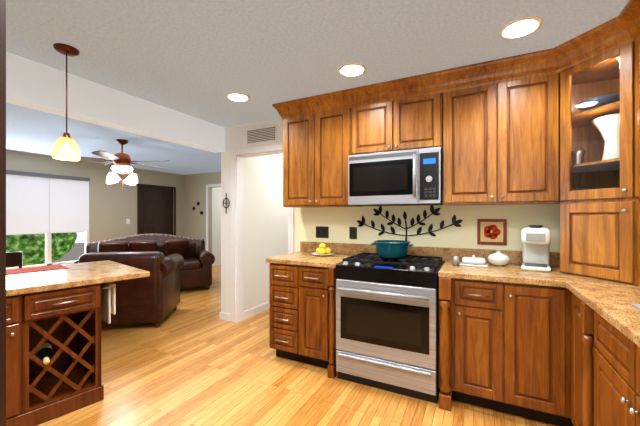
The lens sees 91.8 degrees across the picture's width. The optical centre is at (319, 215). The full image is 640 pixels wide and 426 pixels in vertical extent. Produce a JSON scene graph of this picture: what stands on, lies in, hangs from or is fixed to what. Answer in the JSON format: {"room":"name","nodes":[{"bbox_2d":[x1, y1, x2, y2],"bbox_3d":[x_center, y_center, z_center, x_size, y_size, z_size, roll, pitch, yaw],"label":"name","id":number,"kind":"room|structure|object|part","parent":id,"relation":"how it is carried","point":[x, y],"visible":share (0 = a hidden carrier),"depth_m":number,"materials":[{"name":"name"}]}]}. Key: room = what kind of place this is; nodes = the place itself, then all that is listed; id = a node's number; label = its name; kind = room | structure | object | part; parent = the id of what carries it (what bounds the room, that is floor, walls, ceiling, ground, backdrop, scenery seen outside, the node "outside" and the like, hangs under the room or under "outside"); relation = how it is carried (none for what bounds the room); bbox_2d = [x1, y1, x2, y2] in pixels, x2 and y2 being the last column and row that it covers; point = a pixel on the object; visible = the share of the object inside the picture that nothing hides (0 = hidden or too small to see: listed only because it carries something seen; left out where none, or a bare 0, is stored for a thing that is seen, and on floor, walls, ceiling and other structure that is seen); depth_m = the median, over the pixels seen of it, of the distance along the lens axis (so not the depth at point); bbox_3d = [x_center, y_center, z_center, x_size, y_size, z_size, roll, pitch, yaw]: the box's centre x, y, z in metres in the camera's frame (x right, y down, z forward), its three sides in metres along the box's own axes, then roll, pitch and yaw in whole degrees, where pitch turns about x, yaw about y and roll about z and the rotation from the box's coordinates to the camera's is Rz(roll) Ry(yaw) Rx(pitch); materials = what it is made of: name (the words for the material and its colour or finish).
{"room":"kitchen","nodes":[
{"label":"kitchen","id":0,"kind":"room"},
{"bbox_2d":[6,150,183,241],"bbox_3d":[-5.262,0.100,5.246,0.120,2.400,7.150,0,0,27],"label":"wall","id":1,"kind":"structure","parent":0,"point":[110,207],"depth_m":6.57,"materials":[{"name":"beige paint"}]},
{"bbox_2d":[6,178,88,268],"bbox_3d":[-5.272,0.090,5.150,0.110,1.720,2.570,0,0,27],"label":"window","id":2,"kind":"structure","parent":1,"relation":"in","point":[48,235],"depth_m":5.71,"materials":[{"name":"white"}]},
{"bbox_2d":[6,170,89,234],"bbox_3d":[-5.245,-0.222,5.136,0.050,1.085,2.550,0,0,27],"label":"window blind","id":3,"kind":"object","parent":2,"relation":"attached to","point":[27,193],"depth_m":5.64,"materials":[{"name":"white fabric"}]},
{"bbox_2d":[140,186,172,234],"bbox_3d":[-3.990,0.299,7.611,0.120,1.990,0.912,0,0,27],"label":"door leaf","id":4,"kind":"structure","parent":1,"relation":"in","point":[156,204],"depth_m":7.60,"materials":[{"name":"brown wood"}]},
{"bbox_2d":[6,52,224,152],"bbox_3d":[-2.207,-0.950,2.034,0.160,0.300,4.200,0,0,27],"label":"header beam","id":5,"kind":"structure","parent":0,"point":[30,84],"depth_m":2.60,"materials":[{"name":"white paint"}]},
{"bbox_2d":[244,154,287,311],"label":"door","id":6,"kind":"structure","parent":0,"point":[265,216],"depth_m":4.25,"materials":[{"name":"white"}]},
{"bbox_2d":[37,265,555,425],"bbox_3d":[-1.060,1.350,4.429,8.350,0.100,9.750,0,0,27],"label":"floor","id":7,"kind":"structure","parent":0,"point":[198,368],"depth_m":2.34,"materials":[{"name":"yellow wood"}]},
{"bbox_2d":[0,0,5,425],"bbox_3d":[-0.938,0.200,0.345,0.620,2.200,0.550,0,0,0],"label":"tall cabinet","id":8,"kind":"object","parent":7,"relation":"on","point":[2,2],"visible":1,"depth_m":0.61,"materials":[{"name":"brown wood"}]},
{"bbox_2d":[6,252,22,267],"bbox_3d":[-4.475,0.899,4.410,0.440,0.803,0.488,0,0,-33],"label":"chair","id":9,"kind":"object","parent":7,"relation":"on","point":[13,259],"visible":0.21,"depth_m":4.29,"materials":[{"name":"brown wood"}]},
{"bbox_2d":[6,260,149,425],"bbox_3d":[-2.489,0.863,1.748,0.980,0.874,2.510,0,0,40],"label":"kitchen island","id":10,"kind":"object","parent":7,"relation":"on","point":[54,313],"visible":0.96,"depth_m":2.07,"materials":[{"name":"brown wood"}]},
{"bbox_2d":[6,260,149,296],"bbox_3d":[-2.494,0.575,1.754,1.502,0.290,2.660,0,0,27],"label":"island countertop","id":11,"kind":"structure","parent":10,"relation":"on","point":[97,272],"depth_m":2.20,"materials":[{"name":"stone"}]},
{"bbox_2d":[101,282,115,323],"bbox_3d":[-1.643,0.655,2.350,0.268,0.290,0.149,0,0,27],"label":"towel","id":12,"kind":"object","parent":10,"relation":"hanging from","point":[108,290],"depth_m":2.33,"materials":[{"name":"white fabric"}]},
{"bbox_2d":[78,251,183,327],"bbox_3d":[-2.333,0.860,3.898,0.980,0.880,0.860,0,0,-10],"label":"sofa","id":13,"kind":"object","parent":7,"relation":"on","point":[150,299],"visible":0.67,"depth_m":3.53,"materials":[{"name":"brown leather"}]},
{"bbox_2d":[74,233,214,289],"bbox_3d":[-2.960,0.811,5.403,2.010,0.978,0.970,0,0,-29],"label":"sofa","id":14,"kind":"object","parent":7,"relation":"on","point":[196,270],"visible":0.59,"depth_m":5.41,"materials":[{"name":"brown leather"}]},
{"bbox_2d":[336,253,444,403],"bbox_3d":[0.589,0.826,2.541,0.752,0.949,0.698,0,0,27],"label":"stove","id":15,"kind":"object","parent":7,"relation":"on","point":[387,310],"visible":0.94,"depth_m":2.27,"materials":[{"name":"grey metal"}]},
{"bbox_2d":[371,240,413,258],"bbox_3d":[0.610,0.282,2.630,0.302,0.134,0.302,0,0,-18],"label":"pot","id":16,"kind":"object","parent":15,"relation":"on","point":[389,249],"visible":1,"depth_m":2.52,"materials":[{"name":"teal metal"}]},
{"bbox_2d":[265,241,639,425],"bbox_3d":[0.321,0.787,1.305,2.807,1.025,3.197,0,0,27],"label":"base cabinet","id":17,"kind":"object","parent":7,"relation":"on","point":[555,347],"visible":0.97,"depth_m":1.97,"materials":[{"name":"brown wood"}]},
{"bbox_2d":[265,241,639,287],"bbox_3d":[0.901,0.347,2.443,2.807,0.145,0.642,0,0,27],"label":"countertop","id":18,"kind":"structure","parent":17,"relation":"on","point":[512,272],"depth_m":2.45,"materials":[{"name":"stone"}]},
{"bbox_2d":[311,243,334,255],"bbox_3d":[0.027,0.322,3.005,0.230,0.115,0.230,0,0,27],"label":"fruit plate","id":19,"kind":"object","parent":18,"relation":"on","point":[322,250],"visible":1,"depth_m":2.98,"materials":[{"name":"yellow food"}]},
{"bbox_2d":[453,256,458,265],"bbox_3d":[1.038,0.342,2.367,0.044,0.075,0.044,0,0,27],"label":"shaker","id":20,"kind":"object","parent":18,"relation":"on","point":[455,258],"visible":1,"depth_m":2.35,"materials":[{"name":"silver metal"}]},
{"bbox_2d":[459,255,488,266],"bbox_3d":[1.181,0.339,2.384,0.200,0.080,0.120,0,0,27],"label":"butter dish","id":21,"kind":"object","parent":18,"relation":"on","point":[466,261],"visible":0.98,"depth_m":2.35,"materials":[{"name":"white ceramic"}]},
{"bbox_2d":[487,250,509,265],"bbox_3d":[1.369,0.322,2.378,0.150,0.115,0.150,0,0,27],"label":"sugar bowl","id":22,"kind":"object","parent":18,"relation":"on","point":[498,258],"visible":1,"depth_m":2.33,"materials":[{"name":"white ceramic"}]},
{"bbox_2d":[521,225,550,271],"bbox_3d":[1.550,0.222,2.228,0.170,0.315,0.262,0,0,35],"label":"coffee maker","id":23,"kind":"object","parent":18,"relation":"on","point":[536,240],"visible":1,"depth_m":2.16,"materials":[{"name":"white plastic"}]},
{"bbox_2d":[566,281,639,347],"bbox_3d":[1.144,0.347,0.536,0.642,0.145,2.575,0,0,27],"label":"countertop","id":24,"kind":"structure","parent":17,"relation":"on","point":[619,305],"depth_m":1.36,"materials":[{"name":"stone"}]},
{"bbox_2d":[6,0,628,174],"bbox_3d":[-1.060,-1.150,4.429,8.350,0.100,9.750,0,0,27],"label":"ceiling","id":25,"kind":"structure","parent":0,"point":[183,56],"depth_m":1.99,"materials":[{"name":"paint"}]},
{"bbox_2d":[52,43,80,160],"bbox_3d":[-1.666,-0.737,2.039,0.150,0.724,0.150,0,0,27],"label":"pendant lamp","id":26,"kind":"object","parent":25,"relation":"hanging from","point":[65,147],"visible":1,"depth_m":2.01,"materials":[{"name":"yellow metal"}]},
{"bbox_2d":[79,139,170,191],"bbox_3d":[-2.858,-0.723,4.558,1.402,0.752,1.362,0,0,27],"label":"ceiling fan","id":27,"kind":"object","parent":25,"relation":"hanging from","point":[120,163],"depth_m":4.42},
{"bbox_2d":[184,118,559,313],"bbox_3d":[-0.786,0.100,5.680,3.178,2.400,9.213,0,0,-23],"label":"wall","id":28,"kind":"structure","parent":0,"point":[338,220],"depth_m":3.15,"materials":[{"name":"beige paint"}]},
{"bbox_2d":[137,144,293,322],"bbox_3d":[-1.826,0.245,5.914,1.805,2.110,5.778,0,0,-43],"label":"trim","id":29,"kind":"structure","parent":28,"relation":"attached to","point":[238,155],"depth_m":3.79,"materials":[{"name":"white wood"}]},
{"bbox_2d":[223,193,229,213],"bbox_3d":[-1.165,-0.155,3.848,0.112,0.250,0.010,0,0,27],"label":"wall art","id":30,"kind":"object","parent":28,"relation":"attached to","point":[226,198],"visible":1,"depth_m":3.85,"materials":[{"name":"black metal"}]},
{"bbox_2d":[219,302,269,321],"bbox_3d":[-3.278,1.255,4.168,4.394,0.090,7.030,0,0,27],"label":"baseboard","id":31,"kind":"structure","parent":28,"relation":"attached to","point":[222,316],"depth_m":3.98,"materials":[{"name":"white wood"}]},
{"bbox_2d":[246,124,276,145],"bbox_3d":[-0.686,-0.940,3.609,0.440,0.200,0.012,0,0,27],"label":"air vent","id":32,"kind":"object","parent":28,"relation":"in","point":[264,134],"visible":1,"depth_m":3.60,"materials":[{"name":"white metal"}]},
{"bbox_2d":[316,226,328,237],"bbox_3d":[0.028,0.168,3.245,0.140,0.117,0.011,0,0,27],"label":"outlet","id":33,"kind":"object","parent":28,"relation":"attached to","point":[322,232],"depth_m":3.24,"materials":[{"name":"grey plastic"}]},
{"bbox_2d":[349,227,356,238],"bbox_3d":[0.331,0.170,3.091,0.074,0.111,0.011,0,0,27],"label":"outlet","id":34,"kind":"object","parent":28,"relation":"attached to","point":[352,230],"depth_m":3.09,"materials":[{"name":"grey plastic"}]},
{"bbox_2d":[348,147,442,205],"bbox_3d":[0.660,-0.311,2.681,0.752,0.433,0.438,0,0,27],"label":"microwave","id":35,"kind":"object","parent":28,"relation":"attached to","point":[411,177],"visible":1,"depth_m":2.50,"materials":[{"name":"silver metal"}]},
{"bbox_2d":[357,205,462,240],"bbox_3d":[0.789,0.063,2.850,0.955,0.336,0.012,0,0,27],"label":"wall art","id":36,"kind":"object","parent":28,"relation":"attached to","point":[434,212],"visible":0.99,"depth_m":2.83,"materials":[{"name":"black metal"}]},
{"bbox_2d":[272,0,639,284],"bbox_3d":[0.281,-0.360,1.325,2.897,1.476,3.197,0,0,27],"label":"upper cabinet","id":37,"kind":"object","parent":28,"relation":"attached to","point":[507,130],"visible":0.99,"depth_m":2.21,"materials":[{"name":"brown wood"}]},
{"bbox_3d":[0.133,-1.026,1.401,2.566,0.143,3.197,0,0,27],"label":"crown","id":38,"kind":"part","parent":37,"relation":"part of","materials":[{"name":"brown wood"}]},
{"bbox_2d":[571,150,584,164],"bbox_3d":[1.769,-0.392,2.129,0.080,0.110,0.080,0,0,27],"label":"cup","id":39,"kind":"object","parent":37,"relation":"on","point":[577,156],"visible":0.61,"depth_m":2.10,"materials":[{"name":"silver metal"}]},
{"bbox_2d":[576,94,619,110],"bbox_3d":[1.817,-0.704,2.003,0.250,0.075,0.250,0,0,27],"label":"bowl","id":40,"kind":"object","parent":37,"relation":"on","point":[594,102],"visible":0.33,"depth_m":1.94,"materials":[{"name":"blue"}]},
{"bbox_2d":[591,113,619,160],"bbox_3d":[1.853,-0.476,1.952,0.220,0.280,0.220,0,0,27],"label":"vase","id":41,"kind":"object","parent":37,"relation":"on","point":[608,126],"visible":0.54,"depth_m":1.92,"materials":[{"name":"white ceramic"}]},
{"bbox_2d":[477,219,506,244],"bbox_3d":[1.405,0.130,2.538,0.210,0.210,0.019,0,0,27],"label":"flower picture","id":42,"kind":"object","parent":28,"relation":"attached to","point":[489,231],"visible":1,"depth_m":2.54,"materials":[{"name":"brown"}]},
{"label":"outside","id":43,"kind":"structure","parent":0,"visible":0},
{"bbox_2d":[6,232,84,267],"bbox_3d":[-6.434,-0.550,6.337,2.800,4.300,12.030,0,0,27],"label":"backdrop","id":44,"kind":"structure","parent":43,"point":[78,249],"depth_m":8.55,"materials":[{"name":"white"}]},
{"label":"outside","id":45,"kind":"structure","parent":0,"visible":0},
{"bbox_2d":[6,232,76,266],"bbox_3d":[-7.113,0.495,6.217,1.700,1.730,3.970,0,0,27],"label":"bushes","id":46,"kind":"object","parent":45,"point":[32,246],"visible":0.31,"depth_m":6.72,"materials":[{"name":"green plant"}]}
]}

